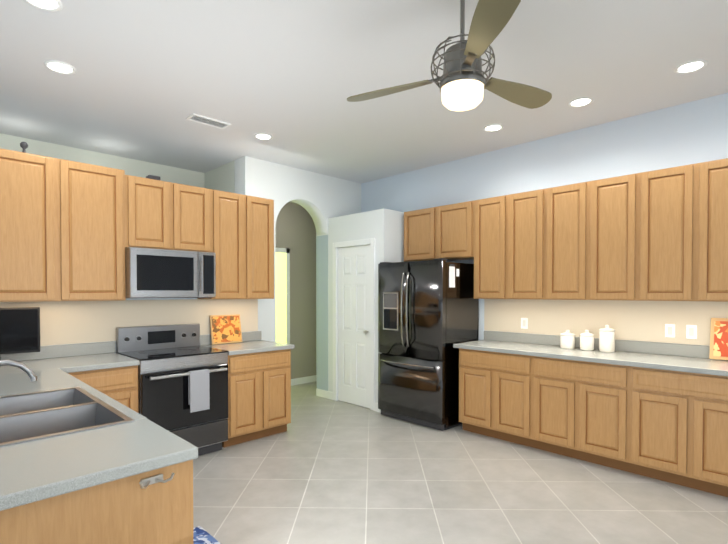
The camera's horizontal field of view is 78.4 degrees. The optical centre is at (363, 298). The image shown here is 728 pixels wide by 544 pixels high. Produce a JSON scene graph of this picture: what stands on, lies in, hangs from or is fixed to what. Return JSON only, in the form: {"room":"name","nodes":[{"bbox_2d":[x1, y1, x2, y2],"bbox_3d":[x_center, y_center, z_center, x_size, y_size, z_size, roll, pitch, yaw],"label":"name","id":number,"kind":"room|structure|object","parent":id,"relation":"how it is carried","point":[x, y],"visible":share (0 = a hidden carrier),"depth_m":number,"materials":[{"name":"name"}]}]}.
{"room":"kitchen","nodes":[
{"label":"kitchen","id":0,"kind":"room"},
{"bbox_2d":[0,298,257,352],"bbox_3d":[-3.272,0.149,3.319,5.340,2.500,0.514,-1,1,-45],"label":"wall","id":1,"kind":"structure","parent":0,"point":[69,322],"depth_m":4.02,"materials":[{"name":"white paint"}]},
{"bbox_2d":[0,148,59,301],"bbox_3d":[-2.624,-0.529,3.356,0.480,1.096,0.329,-1,1,-45],"label":"upper cabinet","id":2,"kind":"object","parent":1,"relation":"attached to","point":[29,183],"depth_m":3.29,"materials":[{"name":"brown wood"}]},
{"bbox_2d":[20,142,27,152],"bbox_3d":[-2.555,-1.130,3.356,0.064,0.105,0.064,-1,1,-45],"label":"figurine","id":3,"kind":"object","parent":2,"relation":"on","point":[23,145],"visible":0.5,"depth_m":3.35,"materials":[{"name":"grey"}]},
{"bbox_2d":[1,341,114,360],"bbox_3d":[-2.731,0.435,3.481,1.432,0.100,0.022,-1,1,-45],"label":"backsplash","id":4,"kind":"structure","parent":1,"relation":"attached to","point":[99,347],"depth_m":3.71,"materials":[{"name":"grey stone"}]},
{"bbox_2d":[60,159,127,300],"bbox_3d":[-2.283,-0.534,3.694,0.480,1.096,0.329,-1,1,-45],"label":"upper cabinet","id":5,"kind":"object","parent":1,"relation":"attached to","point":[71,230],"depth_m":3.58,"materials":[{"name":"brown wood"}]},
{"bbox_2d":[128,175,175,249],"bbox_3d":[-1.977,-0.746,3.992,0.380,0.609,0.329,-1,1,-45],"label":"upper cabinet","id":6,"kind":"object","parent":1,"relation":"attached to","point":[151,202],"depth_m":3.89,"materials":[{"name":"brown wood"}]},
{"bbox_2d":[146,175,159,179],"bbox_3d":[-1.894,-1.077,4.010,0.100,0.048,0.080,-1,1,-45],"label":"box","id":7,"kind":"object","parent":6,"relation":"on","point":[153,177],"visible":0.44,"depth_m":3.98,"materials":[{"name":"grey"}]},
{"bbox_2d":[125,247,215,297],"bbox_3d":[-1.798,-0.224,4.090,0.750,0.426,0.449,-1,1,-45],"label":"microwave","id":8,"kind":"object","parent":6,"relation":"attached to","point":[156,273],"visible":1,"depth_m":3.92,"materials":[{"name":"silver metal"}]},
{"bbox_2d":[172,183,215,252],"bbox_3d":[-1.706,-0.750,4.259,0.380,0.609,0.329,-1,1,-45],"label":"upper cabinet","id":9,"kind":"object","parent":1,"relation":"attached to","point":[195,206],"depth_m":4.17,"materials":[{"name":"brown wood"}]},
{"bbox_2d":[197,190,247,298],"bbox_3d":[-1.444,-0.528,4.521,0.355,1.060,0.329,-1,1,-45],"label":"upper cabinet","id":10,"kind":"object","parent":1,"relation":"attached to","point":[231,208],"depth_m":4.43,"materials":[{"name":"brown wood"}]},
{"bbox_2d":[248,196,273,298],"bbox_3d":[-1.192,-0.532,4.770,0.355,1.060,0.329,-1,1,-45],"label":"upper cabinet","id":11,"kind":"object","parent":1,"relation":"attached to","point":[260,210],"depth_m":4.66,"materials":[{"name":"brown wood"}]},
{"bbox_2d":[0,133,315,378],"bbox_3d":[-3.423,-0.138,4.805,7.220,3.030,0.220,-1,1,-45],"label":"wall","id":12,"kind":"structure","parent":0,"point":[295,230],"depth_m":6.93,"materials":[{"name":"white paint"}]},
{"bbox_2d":[276,248,289,343],"bbox_3d":[-1.567,0.290,6.633,0.960,2.120,0.235,-1,1,-45],"label":"window","id":13,"kind":"structure","parent":12,"relation":"attached to","point":[282,295],"depth_m":6.80,"materials":[{"name":"yellow glass"}]},
{"bbox_2d":[291,375,315,385],"bbox_3d":[-0.974,1.293,7.079,0.490,0.100,0.015,-1,1,-45],"label":"baseboard","id":14,"kind":"structure","parent":12,"relation":"attached to","point":[308,379],"depth_m":7.08,"materials":[{"name":"white paint"}]},
{"bbox_2d":[205,161,234,192],"bbox_3d":[-1.792,-0.151,5.701,0.120,3.030,0.795,-1,1,-45],"label":"wall","id":15,"kind":"structure","parent":0,"point":[221,178],"depth_m":5.57,"materials":[{"name":"white paint"}]},
{"bbox_2d":[234,156,360,390],"bbox_3d":[-0.796,-0.155,5.944,1.880,3.030,0.250,-1,1,-45],"label":"wall","id":16,"kind":"structure","parent":0,"point":[321,199],"depth_m":5.90,"materials":[{"name":"white paint"}]},
{"bbox_2d":[0,0,727,183],"bbox_3d":[-0.451,-1.659,1.899,7.400,0.100,8.500,-1,1,-45],"label":"ceiling","id":17,"kind":"structure","parent":0,"point":[145,80],"depth_m":3.24,"materials":[{"name":"white paint"}]},
{"bbox_2d":[24,0,62,11],"bbox_3d":[-1.741,-1.637,2.410,0.190,0.060,0.190,-1,1,-45],"label":"recessed light","id":18,"kind":"object","parent":17,"relation":"in","point":[51,5],"visible":1,"depth_m":2.45,"materials":[{"name":"white paint"}]},
{"bbox_2d":[44,60,75,74],"bbox_3d":[-2.133,-1.648,3.133,0.190,0.060,0.190,-1,1,-45],"label":"recessed light","id":19,"kind":"object","parent":17,"relation":"in","point":[59,67],"visible":0.9,"depth_m":3.13,"materials":[{"name":"white paint"}]},
{"bbox_2d":[186,113,230,128],"bbox_3d":[-1.433,-1.637,4.119,0.360,0.012,0.160,-1,1,-45],"label":"ceiling vent","id":20,"kind":"object","parent":17,"relation":"in","point":[201,119],"visible":1,"depth_m":4.11,"materials":[{"name":"white metal"}]},
{"bbox_2d":[254,133,272,139],"bbox_3d":[-1.020,-1.669,4.526,0.190,0.060,0.190,-1,1,-45],"label":"recessed light","id":21,"kind":"object","parent":17,"relation":"in","point":[262,136],"visible":0.79,"depth_m":4.52,"materials":[{"name":"white paint"}]},
{"bbox_2d":[347,0,551,110],"bbox_3d":[0.506,-1.294,2.338,1.117,0.645,1.136,-1,1,-45],"label":"ceiling fan","id":22,"kind":"object","parent":17,"relation":"hanging from","point":[464,83],"visible":1,"depth_m":2.16,"materials":[{"name":"brown wood"}]},
{"bbox_2d":[483,124,503,131],"bbox_3d":[1.241,-1.665,4.285,0.190,0.060,0.190,-1,1,-45],"label":"recessed light","id":23,"kind":"object","parent":17,"relation":"in","point":[492,127],"visible":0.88,"depth_m":4.27,"materials":[{"name":"white paint"}]},
{"bbox_2d":[568,97,593,106],"bbox_3d":[1.799,-1.657,3.705,0.190,0.060,0.190,-1,1,-45],"label":"recessed light","id":24,"kind":"object","parent":17,"relation":"in","point":[580,101],"visible":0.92,"depth_m":3.70,"materials":[{"name":"white paint"}]},
{"bbox_2d":[674,59,707,73],"bbox_3d":[2.287,-1.648,3.126,0.190,0.060,0.190,-1,1,-45],"label":"recessed light","id":25,"kind":"object","parent":17,"relation":"in","point":[690,66],"visible":0.73,"depth_m":3.12,"materials":[{"name":"white paint"}]},
{"bbox_2d":[328,208,403,402],"bbox_3d":[0.099,0.135,5.931,0.628,2.450,1.028,-1,1,-45],"label":"wall","id":26,"kind":"structure","parent":0,"point":[383,227],"depth_m":5.55,"materials":[{"name":"white paint"}]},
{"bbox_2d":[316,388,332,399],"bbox_3d":[-0.538,1.307,6.136,0.015,0.100,0.370,-1,1,-45],"label":"baseboard","id":27,"kind":"structure","parent":26,"relation":"attached to","point":[319,392],"depth_m":6.13,"materials":[{"name":"white paint"}]},
{"bbox_2d":[338,245,369,407],"bbox_3d":[-0.138,0.341,5.723,0.105,2.028,0.632,-1,1,-45],"label":"pantry door","id":28,"kind":"structure","parent":26,"relation":"in","point":[354,325],"depth_m":5.73,"materials":[{"name":"white paint"}]},
{"bbox_2d":[333,238,374,410],"bbox_3d":[-0.142,0.308,5.718,0.018,2.110,0.780,-1,1,-45],"label":"door frame","id":29,"kind":"structure","parent":26,"relation":"attached to","point":[370,241],"depth_m":5.49,"materials":[{"name":"white paint"}]},
{"bbox_2d":[193,381,727,543],"bbox_3d":[-0.451,1.470,1.946,7.400,0.100,8.500,-1,1,-45],"label":"floor","id":30,"kind":"structure","parent":0,"point":[321,470],"depth_m":3.22,"materials":[{"name":"tile"}]},
{"bbox_2d":[0,461,193,543],"bbox_3d":[-0.980,0.992,1.509,0.642,0.870,0.456,-1,1,-45],"label":"base cabinet","id":31,"kind":"object","parent":30,"relation":"on","point":[153,508],"depth_m":1.39,"materials":[{"name":"brown wood"}]},
{"bbox_2d":[0,369,197,512],"bbox_3d":[-1.682,0.527,2.037,0.894,0.040,2.250,-1,1,-45],"label":"countertop","id":32,"kind":"structure","parent":31,"relation":"on","point":[31,472],"depth_m":1.49,"materials":[{"name":"grey stone"}]},
{"bbox_2d":[0,360,36,380],"bbox_3d":[-1.571,0.363,1.879,0.320,0.291,0.064,-1,1,-41],"label":"faucet","id":33,"kind":"object","parent":32,"relation":"on","point":[28,371],"visible":1,"depth_m":1.95,"materials":[{"name":"silver metal"}]},
{"bbox_2d":[0,385,135,444],"bbox_3d":[-1.452,0.600,2.012,0.489,0.198,0.924,-1,1,-45],"label":"sink","id":34,"kind":"object","parent":32,"relation":"in","point":[45,412],"depth_m":2.07,"materials":[{"name":"silver metal"}]},
{"bbox_2d":[72,365,137,412],"bbox_3d":[-2.193,0.961,3.562,0.563,0.870,0.675,-1,1,-45],"label":"base cabinet","id":35,"kind":"object","parent":30,"relation":"on","point":[120,382],"depth_m":3.44,"materials":[{"name":"brown wood"}]},
{"bbox_2d":[0,353,139,372],"bbox_3d":[-2.510,0.508,3.258,1.432,0.040,0.652,-1,1,-45],"label":"countertop","id":36,"kind":"structure","parent":35,"relation":"on","point":[90,360],"depth_m":3.42,"materials":[{"name":"grey stone"}]},
{"bbox_2d":[0,307,39,365],"bbox_3d":[-2.727,0.276,3.299,0.538,0.422,0.184,-1,1,-45],"label":"tv","id":37,"kind":"object","parent":36,"relation":"on","point":[19,329],"visible":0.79,"depth_m":3.36,"materials":[{"name":"black plastic"}]},
{"bbox_2d":[116,323,227,455],"bbox_3d":[-1.700,0.822,4.006,0.754,1.135,0.729,-1,1,-45],"label":"range","id":38,"kind":"object","parent":30,"relation":"on","point":[182,383],"visible":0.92,"depth_m":3.86,"materials":[{"name":"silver metal"}]},
{"bbox_2d":[193,526,220,543],"bbox_3d":[-0.890,1.409,2.298,0.470,0.009,0.820,-1,1,-45],"label":"area rug","id":39,"kind":"object","parent":30,"relation":"on","point":[201,535],"visible":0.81,"depth_m":2.62,"materials":[{"name":"blue fabric"}]},
{"bbox_2d":[222,349,290,447],"bbox_3d":[-1.211,0.946,4.562,0.707,0.870,0.631,-1,1,-45],"label":"base cabinet","id":40,"kind":"object","parent":30,"relation":"on","point":[259,394],"visible":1,"depth_m":4.32,"materials":[{"name":"brown wood"}]},
{"bbox_2d":[200,331,294,355],"bbox_3d":[-1.198,0.439,4.553,0.729,0.140,0.652,-1,1,-45],"label":"countertop","id":41,"kind":"structure","parent":40,"relation":"on","point":[252,342],"depth_m":4.53,"materials":[{"name":"stone"}]},
{"bbox_2d":[210,314,241,344],"bbox_3d":[-1.446,0.316,4.688,0.340,0.297,0.064,-1,1,-45],"label":"art tile","id":42,"kind":"structure","parent":41,"relation":"on","point":[225,329],"depth_m":4.67,"materials":[{"name":"orange ceramic"}]},
{"bbox_2d":[378,258,478,430],"bbox_3d":[0.705,0.472,5.133,0.776,1.800,0.926,-1,1,-45],"label":"refrigerator","id":43,"kind":"object","parent":30,"relation":"on","point":[428,314],"visible":1,"depth_m":4.82,"materials":[{"name":"black metal"}]},
{"bbox_2d":[459,348,530,445],"bbox_3d":[1.466,0.946,4.567,0.611,0.870,0.790,-1,1,-45],"label":"base cabinet","id":44,"kind":"object","parent":30,"relation":"on","point":[494,387],"depth_m":4.35,"materials":[{"name":"brown wood"}]},
{"bbox_2d":[527,356,626,471],"bbox_3d":[2.021,0.954,4.005,0.611,0.870,0.790,-1,1,-45],"label":"base cabinet","id":45,"kind":"object","parent":30,"relation":"on","point":[576,409],"depth_m":3.79,"materials":[{"name":"brown wood"}]},
{"bbox_2d":[627,366,727,496],"bbox_3d":[2.576,0.963,3.443,0.611,0.870,0.790,-1,1,-45],"label":"base cabinet","id":46,"kind":"object","parent":30,"relation":"on","point":[669,426],"depth_m":3.29,"materials":[{"name":"brown wood"}]},
{"bbox_2d":[453,331,727,375],"bbox_3d":[2.279,0.452,3.722,0.632,0.140,3.215,-1,1,-45],"label":"countertop","id":47,"kind":"structure","parent":46,"relation":"on","point":[678,357],"depth_m":3.88,"materials":[{"name":"stone"}]},
{"bbox_2d":[560,330,574,348],"bbox_3d":[1.948,0.383,4.269,0.131,0.178,0.131,-1,1,-45],"label":"canister","id":48,"kind":"object","parent":47,"relation":"on","point":[567,339],"visible":1,"depth_m":4.22,"materials":[{"name":"white ceramic"}]},
{"bbox_2d":[580,330,593,350],"bbox_3d":[2.071,0.380,4.144,0.122,0.188,0.122,-1,1,-45],"label":"canister","id":49,"kind":"object","parent":47,"relation":"on","point":[586,340],"visible":1,"depth_m":4.10,"materials":[{"name":"white ceramic"}]},
{"bbox_2d":[599,325,614,352],"bbox_3d":[2.190,0.354,4.023,0.126,0.243,0.126,-1,1,-45],"label":"canister","id":50,"kind":"object","parent":47,"relation":"on","point":[606,339],"visible":1,"depth_m":3.98,"materials":[{"name":"white ceramic"}]},
{"bbox_2d":[709,318,727,359],"bbox_3d":[2.897,0.317,3.476,0.071,0.327,0.320,-1,1,-45],"label":"framed picture","id":51,"kind":"object","parent":47,"relation":"on","point":[719,339],"visible":0.98,"depth_m":3.54,"materials":[{"name":"orange wood"}]},
{"bbox_2d":[316,93,727,374],"bbox_3d":[2.117,-0.133,4.457,0.184,3.030,8.500,-1,1,-45],"label":"wall","id":52,"kind":"structure","parent":0,"point":[692,132],"depth_m":4.30,"materials":[{"name":"white paint"}]},
{"bbox_2d":[404,208,431,261],"bbox_3d":[0.767,-0.768,5.450,0.329,0.610,0.495,-1,1,-45],"label":"upper cabinet","id":53,"kind":"object","parent":52,"relation":"attached to","point":[417,223],"depth_m":5.34,"materials":[{"name":"brown wood"}]},
{"bbox_2d":[432,201,471,260],"bbox_3d":[1.115,-0.762,5.098,0.329,0.610,0.495,-1,1,-45],"label":"upper cabinet","id":54,"kind":"object","parent":52,"relation":"attached to","point":[452,223],"depth_m":5.00,"materials":[{"name":"brown wood"}]},
{"bbox_2d":[472,196,503,298],"bbox_3d":[1.426,-0.533,4.787,0.329,1.060,0.390,-1,1,-45],"label":"upper cabinet","id":55,"kind":"object","parent":52,"relation":"attached to","point":[488,213],"depth_m":4.68,"materials":[{"name":"brown wood"}]},
{"bbox_2d":[504,189,543,298],"bbox_3d":[1.700,-0.528,4.509,0.329,1.060,0.390,-1,1,-45],"label":"upper cabinet","id":56,"kind":"object","parent":52,"relation":"attached to","point":[524,211],"depth_m":4.40,"materials":[{"name":"brown wood"}]},
{"bbox_2d":[521,318,527,328],"bbox_3d":[1.703,0.258,4.742,0.012,0.116,0.074,-1,1,-45],"label":"outlet","id":57,"kind":"object","parent":52,"relation":"attached to","point":[524,321],"depth_m":4.73,"materials":[{"name":"white plastic"}]},
{"bbox_2d":[540,182,583,299],"bbox_3d":[1.974,-0.524,4.231,0.329,1.060,0.390,-1,1,-45],"label":"upper cabinet","id":58,"kind":"object","parent":52,"relation":"attached to","point":[563,279],"depth_m":4.13,"materials":[{"name":"brown wood"}]},
{"bbox_2d":[584,174,635,300],"bbox_3d":[2.248,-0.520,3.954,0.329,1.060,0.390,-1,1,-45],"label":"upper cabinet","id":59,"kind":"object","parent":52,"relation":"attached to","point":[609,203],"depth_m":3.85,"materials":[{"name":"brown wood"}]},
{"bbox_2d":[636,164,691,300],"bbox_3d":[2.522,-0.516,3.676,0.329,1.060,0.390,-1,1,-45],"label":"upper cabinet","id":60,"kind":"object","parent":52,"relation":"attached to","point":[659,235],"depth_m":3.57,"materials":[{"name":"brown wood"}]},
{"bbox_2d":[665,324,674,337],"bbox_3d":[2.616,0.272,3.817,0.012,0.116,0.074,-1,1,-45],"label":"outlet","id":61,"kind":"object","parent":52,"relation":"attached to","point":[669,328],"depth_m":3.81,"materials":[{"name":"white plastic"}]},
{"bbox_2d":[686,325,696,338],"bbox_3d":[2.722,0.274,3.710,0.012,0.116,0.074,-1,1,-45],"label":"outlet","id":62,"kind":"object","parent":52,"relation":"attached to","point":[691,331],"depth_m":3.71,"materials":[{"name":"white plastic"}]},
{"bbox_2d":[692,158,727,301],"bbox_3d":[2.795,-0.512,3.399,0.329,1.060,0.390,-1,1,-45],"label":"upper cabinet","id":63,"kind":"object","parent":52,"relation":"attached to","point":[710,178],"depth_m":3.36,"materials":[{"name":"brown wood"}]}
]}

